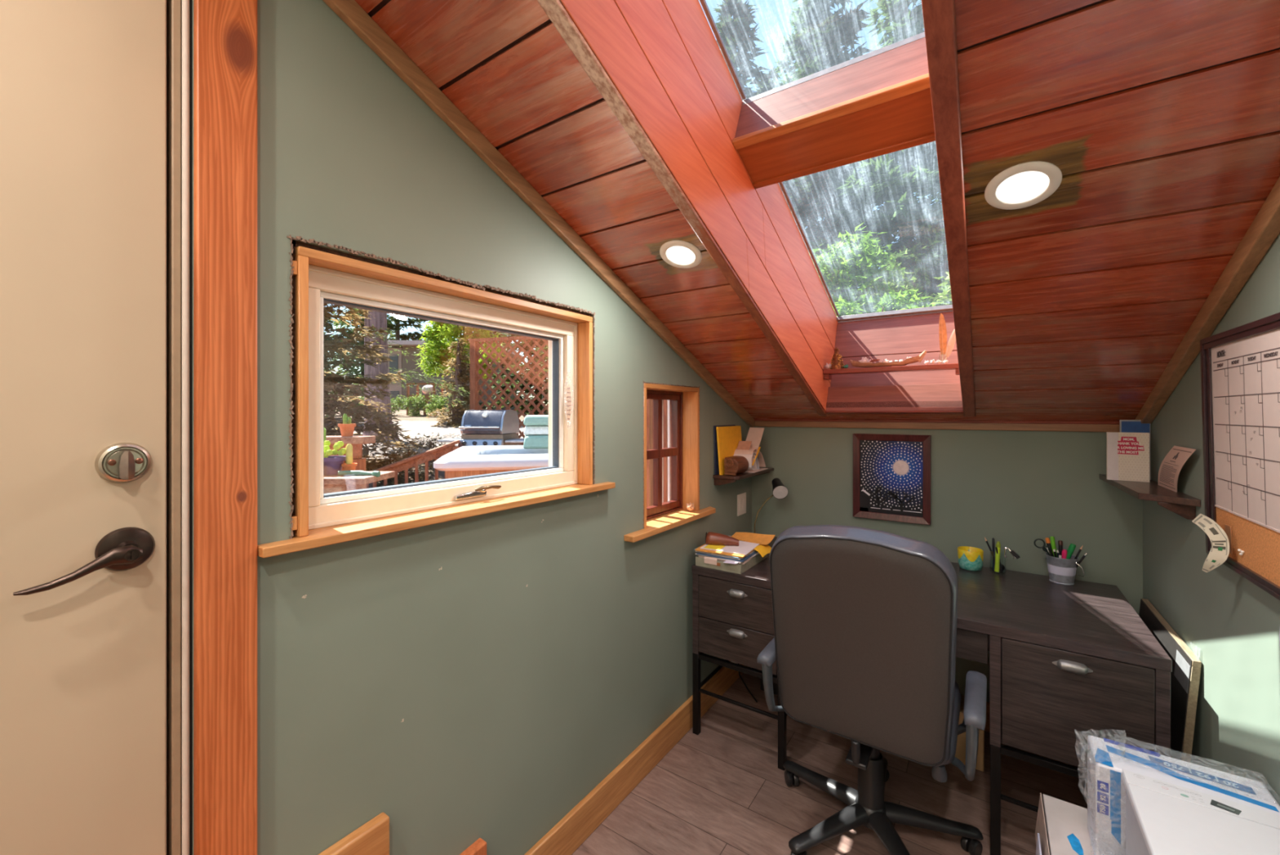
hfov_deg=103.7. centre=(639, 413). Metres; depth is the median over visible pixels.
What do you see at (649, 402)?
post
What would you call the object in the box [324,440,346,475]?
plant pot
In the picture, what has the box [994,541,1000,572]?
highlighter
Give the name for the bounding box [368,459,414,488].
shrub
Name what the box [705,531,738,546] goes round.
glasses case
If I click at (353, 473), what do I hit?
hose nozzle
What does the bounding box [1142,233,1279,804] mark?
wall
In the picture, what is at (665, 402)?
post
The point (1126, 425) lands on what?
greeting card
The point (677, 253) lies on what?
recessed light
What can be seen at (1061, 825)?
carton
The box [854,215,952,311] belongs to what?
broadleaf tree
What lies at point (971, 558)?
pot
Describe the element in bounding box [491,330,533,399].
conifer tree
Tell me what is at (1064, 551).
marker
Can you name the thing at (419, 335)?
conifer tree
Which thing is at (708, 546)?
sticky note
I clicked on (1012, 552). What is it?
binder clip
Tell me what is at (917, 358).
boat
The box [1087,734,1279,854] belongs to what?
plastic package
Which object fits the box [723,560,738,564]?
sheet
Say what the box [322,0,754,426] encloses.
trim
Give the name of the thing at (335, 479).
table
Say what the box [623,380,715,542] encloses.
window
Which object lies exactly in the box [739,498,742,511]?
receptacle
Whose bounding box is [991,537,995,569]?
ballpoint pen
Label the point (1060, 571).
pail
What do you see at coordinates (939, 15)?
trim
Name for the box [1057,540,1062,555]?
marker
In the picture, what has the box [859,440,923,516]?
painting
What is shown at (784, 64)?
conifer tree
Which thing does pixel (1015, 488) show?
wall
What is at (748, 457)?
letter
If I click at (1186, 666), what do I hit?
picture frame
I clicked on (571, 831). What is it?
baseboard
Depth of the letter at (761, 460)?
2.68 m
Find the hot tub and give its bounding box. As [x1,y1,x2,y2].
[433,444,548,479]
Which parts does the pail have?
bail handle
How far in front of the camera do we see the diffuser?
2.70 m
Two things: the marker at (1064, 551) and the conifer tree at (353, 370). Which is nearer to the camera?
the marker at (1064, 551)
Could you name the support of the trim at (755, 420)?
attached to the wall at (1015, 488)
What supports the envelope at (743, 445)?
in the box at (735, 464)
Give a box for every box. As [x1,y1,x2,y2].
[724,455,748,475]
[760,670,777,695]
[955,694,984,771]
[1121,768,1279,854]
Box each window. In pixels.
[257,234,615,557]
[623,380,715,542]
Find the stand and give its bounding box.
[324,435,395,493]
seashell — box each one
[686,502,694,510]
[858,356,868,362]
[882,358,888,362]
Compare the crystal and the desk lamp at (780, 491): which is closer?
the crystal
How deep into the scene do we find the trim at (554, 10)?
1.30 m
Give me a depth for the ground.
14.96 m
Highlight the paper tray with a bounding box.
[695,553,767,573]
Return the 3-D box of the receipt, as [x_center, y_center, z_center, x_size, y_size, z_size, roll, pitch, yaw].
[0.321,0.655,2.242,0.062,0.028,0.028,0,0,35]
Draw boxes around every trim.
[317,812,389,854]
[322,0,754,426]
[459,837,486,854]
[537,0,826,415]
[754,418,1119,424]
[754,421,1119,431]
[921,0,976,416]
[1135,176,1279,424]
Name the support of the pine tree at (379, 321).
on the ground
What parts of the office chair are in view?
armrest, leg, leg, backrest, leg, leg, leg, tension knob, seat, armrest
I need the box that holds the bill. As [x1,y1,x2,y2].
[1191,513,1229,572]
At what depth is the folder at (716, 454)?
2.55 m
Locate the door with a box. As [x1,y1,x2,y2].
[0,0,257,854]
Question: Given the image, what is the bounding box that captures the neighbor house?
[387,340,524,408]
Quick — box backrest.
[769,524,957,766]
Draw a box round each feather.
[938,313,946,354]
[944,328,955,359]
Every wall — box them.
[192,0,751,854]
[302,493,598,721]
[751,426,1142,702]
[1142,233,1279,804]
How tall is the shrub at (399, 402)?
0.900 m
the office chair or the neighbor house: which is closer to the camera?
the office chair
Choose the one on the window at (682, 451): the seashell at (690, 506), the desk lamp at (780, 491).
the seashell at (690, 506)
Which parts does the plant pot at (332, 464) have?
pot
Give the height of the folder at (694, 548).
0.004 m
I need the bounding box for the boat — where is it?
[849,350,926,367]
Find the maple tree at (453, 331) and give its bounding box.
[414,320,505,411]
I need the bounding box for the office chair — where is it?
[756,524,986,854]
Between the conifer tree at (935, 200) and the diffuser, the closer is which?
the diffuser
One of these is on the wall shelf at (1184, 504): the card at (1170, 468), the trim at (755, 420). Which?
the card at (1170, 468)
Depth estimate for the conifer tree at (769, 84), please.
15.94 m
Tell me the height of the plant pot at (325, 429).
0.205 m
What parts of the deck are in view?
post, post, post, rail, post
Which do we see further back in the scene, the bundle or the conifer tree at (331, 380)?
the bundle
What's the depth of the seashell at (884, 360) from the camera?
2.40 m
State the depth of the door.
0.81 m
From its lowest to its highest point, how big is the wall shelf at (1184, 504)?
0.066 m
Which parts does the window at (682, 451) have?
sash, frame, storm frame, sill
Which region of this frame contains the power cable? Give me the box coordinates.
[738,671,757,702]
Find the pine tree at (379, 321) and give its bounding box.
[326,306,470,439]
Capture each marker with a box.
[1044,537,1053,556]
[1049,536,1057,556]
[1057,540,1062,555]
[1062,549,1066,558]
[1066,542,1075,559]
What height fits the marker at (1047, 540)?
0.160 m
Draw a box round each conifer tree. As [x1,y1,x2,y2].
[324,302,426,481]
[324,311,362,399]
[324,411,333,435]
[329,307,395,402]
[386,314,426,340]
[406,317,459,340]
[426,337,485,427]
[446,328,519,408]
[484,330,548,415]
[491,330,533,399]
[524,344,548,414]
[712,0,811,257]
[755,66,808,224]
[771,0,879,264]
[782,0,928,311]
[807,0,950,306]
[883,0,947,286]
[911,146,948,298]
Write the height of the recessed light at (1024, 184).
0.057 m
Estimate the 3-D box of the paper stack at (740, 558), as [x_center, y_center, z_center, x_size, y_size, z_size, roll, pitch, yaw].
[0.428,0.628,2.345,0.226,0.006,0.304,0,0,35]
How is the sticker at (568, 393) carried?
attached to the window at (319, 275)
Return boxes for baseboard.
[524,660,748,854]
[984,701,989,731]
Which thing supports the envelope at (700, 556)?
on the paper stack
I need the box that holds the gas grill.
[437,409,524,447]
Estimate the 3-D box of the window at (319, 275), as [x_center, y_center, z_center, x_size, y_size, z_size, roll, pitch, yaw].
[-0.470,-0.046,1.428,0.188,0.630,1.076,0,0,35]
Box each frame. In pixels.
[560,0,963,414]
[1138,598,1201,762]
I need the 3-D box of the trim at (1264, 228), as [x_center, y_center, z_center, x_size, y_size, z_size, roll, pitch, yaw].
[0.732,-0.847,0.194,0.030,1.845,4.390,0,0,35]
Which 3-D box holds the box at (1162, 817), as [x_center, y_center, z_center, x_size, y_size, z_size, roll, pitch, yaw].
[1.071,0.919,0.897,0.254,0.260,0.365,0,0,35]
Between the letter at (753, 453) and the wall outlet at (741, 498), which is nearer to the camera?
the letter at (753, 453)
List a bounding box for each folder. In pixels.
[693,548,755,558]
[696,551,757,561]
[713,424,735,474]
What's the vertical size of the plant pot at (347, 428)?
0.112 m
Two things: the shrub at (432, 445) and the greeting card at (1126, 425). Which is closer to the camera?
the greeting card at (1126, 425)
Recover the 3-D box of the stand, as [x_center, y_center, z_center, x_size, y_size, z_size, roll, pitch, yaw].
[-1.585,0.710,2.289,0.940,1.190,0.520,0,0,0]
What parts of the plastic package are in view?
spec panel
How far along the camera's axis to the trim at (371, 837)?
1.10 m
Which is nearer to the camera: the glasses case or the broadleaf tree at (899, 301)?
the glasses case
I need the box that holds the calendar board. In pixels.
[1200,312,1279,599]
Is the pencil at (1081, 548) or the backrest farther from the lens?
the pencil at (1081, 548)
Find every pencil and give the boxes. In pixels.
[984,537,1000,571]
[1074,545,1083,559]
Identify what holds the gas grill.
on the ground
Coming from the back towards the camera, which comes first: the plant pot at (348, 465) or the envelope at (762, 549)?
the envelope at (762, 549)
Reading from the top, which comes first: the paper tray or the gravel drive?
the gravel drive
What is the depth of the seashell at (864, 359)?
2.46 m
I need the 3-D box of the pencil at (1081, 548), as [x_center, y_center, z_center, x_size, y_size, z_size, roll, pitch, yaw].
[1.753,0.605,2.036,0.063,0.148,0.007,0,0,26]
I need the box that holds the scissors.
[1033,538,1051,555]
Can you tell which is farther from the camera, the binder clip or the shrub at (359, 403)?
the shrub at (359, 403)
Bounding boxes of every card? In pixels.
[1106,431,1149,482]
[1120,419,1151,479]
[1158,445,1196,492]
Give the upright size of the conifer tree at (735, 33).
11.331 m
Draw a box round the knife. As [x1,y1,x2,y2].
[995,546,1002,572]
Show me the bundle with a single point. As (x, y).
(429, 386)
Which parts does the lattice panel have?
post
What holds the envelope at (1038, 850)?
on the floor
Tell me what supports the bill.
attached to the calendar board
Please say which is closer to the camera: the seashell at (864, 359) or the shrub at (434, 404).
the seashell at (864, 359)
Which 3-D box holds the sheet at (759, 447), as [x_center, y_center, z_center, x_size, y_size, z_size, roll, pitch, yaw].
[0.596,0.227,2.664,0.050,0.091,0.108,0,0,35]
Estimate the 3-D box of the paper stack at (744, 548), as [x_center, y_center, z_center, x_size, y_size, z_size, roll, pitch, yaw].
[0.434,0.612,2.345,0.215,0.004,0.280,0,0,30]
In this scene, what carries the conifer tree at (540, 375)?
on the ground
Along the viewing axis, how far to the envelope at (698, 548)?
2.22 m
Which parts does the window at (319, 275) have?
sill, frame, sash, crank lever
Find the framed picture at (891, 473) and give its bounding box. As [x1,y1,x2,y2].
[853,433,930,524]
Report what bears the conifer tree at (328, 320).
on the ground
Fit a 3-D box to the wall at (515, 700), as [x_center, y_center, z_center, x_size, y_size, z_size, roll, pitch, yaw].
[-0.663,-0.196,1.191,0.160,3.291,4.600,0,0,35]
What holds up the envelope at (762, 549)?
on the paper stack at (744, 548)
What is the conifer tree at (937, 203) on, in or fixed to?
on the ground
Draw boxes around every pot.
[324,427,326,440]
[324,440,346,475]
[337,413,355,436]
[341,444,357,470]
[957,546,983,570]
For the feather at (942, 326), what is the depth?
2.27 m
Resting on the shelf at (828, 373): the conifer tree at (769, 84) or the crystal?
the crystal
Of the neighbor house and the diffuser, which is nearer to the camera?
the diffuser
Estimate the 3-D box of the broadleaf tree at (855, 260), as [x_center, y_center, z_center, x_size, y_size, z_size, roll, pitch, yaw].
[3.355,-0.683,8.708,2.839,4.671,2.744,0,0,24]
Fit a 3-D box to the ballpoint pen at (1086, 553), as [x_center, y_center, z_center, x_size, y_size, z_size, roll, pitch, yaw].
[1.750,0.617,2.019,0.068,0.125,0.008,0,0,41]
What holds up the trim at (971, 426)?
attached to the wall at (1015, 488)
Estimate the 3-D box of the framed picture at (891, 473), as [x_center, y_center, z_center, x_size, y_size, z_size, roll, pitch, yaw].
[1.256,0.322,2.521,0.351,0.432,0.024,0,0,35]
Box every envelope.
[694,543,754,557]
[698,555,755,564]
[715,425,742,475]
[731,532,775,544]
[737,440,751,449]
[745,426,764,463]
[754,544,771,557]
[1035,832,1041,854]
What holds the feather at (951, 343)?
in the vial
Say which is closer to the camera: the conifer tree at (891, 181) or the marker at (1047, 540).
the marker at (1047, 540)
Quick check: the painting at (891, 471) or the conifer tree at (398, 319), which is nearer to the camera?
the painting at (891, 471)
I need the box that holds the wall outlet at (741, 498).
[737,492,746,515]
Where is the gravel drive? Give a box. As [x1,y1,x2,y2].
[325,420,525,460]
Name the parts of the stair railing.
rail, sub rail, post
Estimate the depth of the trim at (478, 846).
1.34 m
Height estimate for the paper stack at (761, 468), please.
0.006 m
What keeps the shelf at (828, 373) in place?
attached to the frame at (730, 156)
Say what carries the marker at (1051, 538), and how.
in the pail
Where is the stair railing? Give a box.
[366,440,460,488]
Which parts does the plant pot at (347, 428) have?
pot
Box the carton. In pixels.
[1035,792,1093,854]
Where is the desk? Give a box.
[691,536,1172,854]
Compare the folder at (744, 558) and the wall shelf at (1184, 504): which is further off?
the folder at (744, 558)
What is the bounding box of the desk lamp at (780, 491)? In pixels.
[754,477,788,533]
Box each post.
[646,399,653,506]
[663,400,667,502]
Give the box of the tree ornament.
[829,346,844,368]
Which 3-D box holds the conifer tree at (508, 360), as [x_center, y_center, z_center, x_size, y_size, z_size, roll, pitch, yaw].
[-7.640,-4.918,25.687,4.653,10.842,5.094,0,0,35]
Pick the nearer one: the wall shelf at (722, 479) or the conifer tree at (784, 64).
the wall shelf at (722, 479)
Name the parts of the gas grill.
handle, control panel, lid, lid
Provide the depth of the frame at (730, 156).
1.59 m
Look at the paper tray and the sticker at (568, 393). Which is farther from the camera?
the paper tray
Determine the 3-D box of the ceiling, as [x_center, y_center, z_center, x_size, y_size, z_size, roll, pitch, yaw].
[0.058,-0.904,0.678,1.930,1.900,4.550,0,0,35]
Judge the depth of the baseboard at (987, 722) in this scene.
2.29 m
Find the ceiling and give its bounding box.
[354,0,1279,421]
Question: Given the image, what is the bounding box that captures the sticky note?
[703,544,724,550]
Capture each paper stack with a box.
[695,550,756,559]
[695,551,759,563]
[699,535,759,555]
[745,467,768,472]
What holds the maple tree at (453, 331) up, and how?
on the ground
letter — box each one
[733,448,765,466]
[733,453,756,470]
[737,452,759,469]
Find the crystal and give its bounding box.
[824,362,831,368]
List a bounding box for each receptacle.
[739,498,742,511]
[742,497,745,509]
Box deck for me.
[406,382,444,415]
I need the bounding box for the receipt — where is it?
[704,555,717,564]
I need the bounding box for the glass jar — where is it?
[990,550,1005,573]
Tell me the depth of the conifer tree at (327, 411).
5.88 m
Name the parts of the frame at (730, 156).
pane frame, beam trim, beam trim, pane frame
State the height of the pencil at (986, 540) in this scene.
0.140 m
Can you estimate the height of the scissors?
0.150 m
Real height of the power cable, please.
0.298 m
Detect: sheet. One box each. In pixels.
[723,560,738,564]
[751,446,760,465]
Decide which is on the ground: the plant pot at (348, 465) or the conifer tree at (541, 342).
the conifer tree at (541, 342)
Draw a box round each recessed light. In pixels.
[659,240,702,268]
[984,161,1062,209]
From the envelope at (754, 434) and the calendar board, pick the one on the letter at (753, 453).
the envelope at (754, 434)
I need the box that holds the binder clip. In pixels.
[1004,546,1020,559]
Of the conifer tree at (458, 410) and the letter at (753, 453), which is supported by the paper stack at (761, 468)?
the letter at (753, 453)
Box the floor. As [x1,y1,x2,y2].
[571,666,1087,854]
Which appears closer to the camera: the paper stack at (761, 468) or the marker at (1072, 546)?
the marker at (1072, 546)
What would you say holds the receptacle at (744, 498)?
attached to the wall outlet at (741, 498)
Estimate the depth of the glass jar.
2.17 m
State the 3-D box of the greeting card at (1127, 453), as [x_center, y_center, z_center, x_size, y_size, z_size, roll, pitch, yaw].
[1.819,0.162,1.876,0.116,0.181,0.031,0,0,38]
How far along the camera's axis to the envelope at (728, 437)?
2.60 m
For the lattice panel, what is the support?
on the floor
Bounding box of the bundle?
[422,384,435,394]
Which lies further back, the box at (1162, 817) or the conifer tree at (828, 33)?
the conifer tree at (828, 33)
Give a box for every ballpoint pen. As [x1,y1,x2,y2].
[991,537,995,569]
[1076,552,1087,567]
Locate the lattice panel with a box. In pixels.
[468,336,548,444]
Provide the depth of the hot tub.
4.04 m
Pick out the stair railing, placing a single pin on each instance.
(434, 453)
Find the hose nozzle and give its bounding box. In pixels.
[337,470,380,476]
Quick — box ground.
[324,408,528,487]
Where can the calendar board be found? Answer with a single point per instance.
(1240, 366)
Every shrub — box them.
[324,387,364,417]
[362,441,435,485]
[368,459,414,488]
[386,432,446,457]
[390,393,422,416]
[405,392,448,416]
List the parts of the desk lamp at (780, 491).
lamp shade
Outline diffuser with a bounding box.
[773,485,787,498]
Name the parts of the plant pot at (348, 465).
pot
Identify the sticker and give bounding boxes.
[566,383,571,426]
[1224,524,1232,554]
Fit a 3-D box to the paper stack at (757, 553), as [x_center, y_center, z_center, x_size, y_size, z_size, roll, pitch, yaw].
[0.432,0.641,2.338,0.225,0.006,0.300,0,0,38]
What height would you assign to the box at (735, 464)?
0.088 m
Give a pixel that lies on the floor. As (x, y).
(721, 789)
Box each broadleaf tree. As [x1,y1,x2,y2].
[808,222,905,314]
[828,282,944,315]
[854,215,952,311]
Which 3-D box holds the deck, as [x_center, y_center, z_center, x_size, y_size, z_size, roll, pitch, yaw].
[-7.662,-0.300,17.977,0.970,1.500,0.910,0,0,-2]
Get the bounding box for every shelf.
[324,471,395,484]
[712,466,773,485]
[822,363,959,379]
[1099,473,1200,519]
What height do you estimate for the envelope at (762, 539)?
0.033 m
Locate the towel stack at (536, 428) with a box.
[523,414,548,448]
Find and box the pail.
[1044,551,1084,585]
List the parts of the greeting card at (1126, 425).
blue panel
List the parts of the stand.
rail, post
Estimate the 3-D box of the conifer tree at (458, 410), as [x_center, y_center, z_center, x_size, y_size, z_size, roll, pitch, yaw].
[-4.431,-0.618,12.526,1.740,2.488,1.498,0,0,-8]
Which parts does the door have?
handle, casing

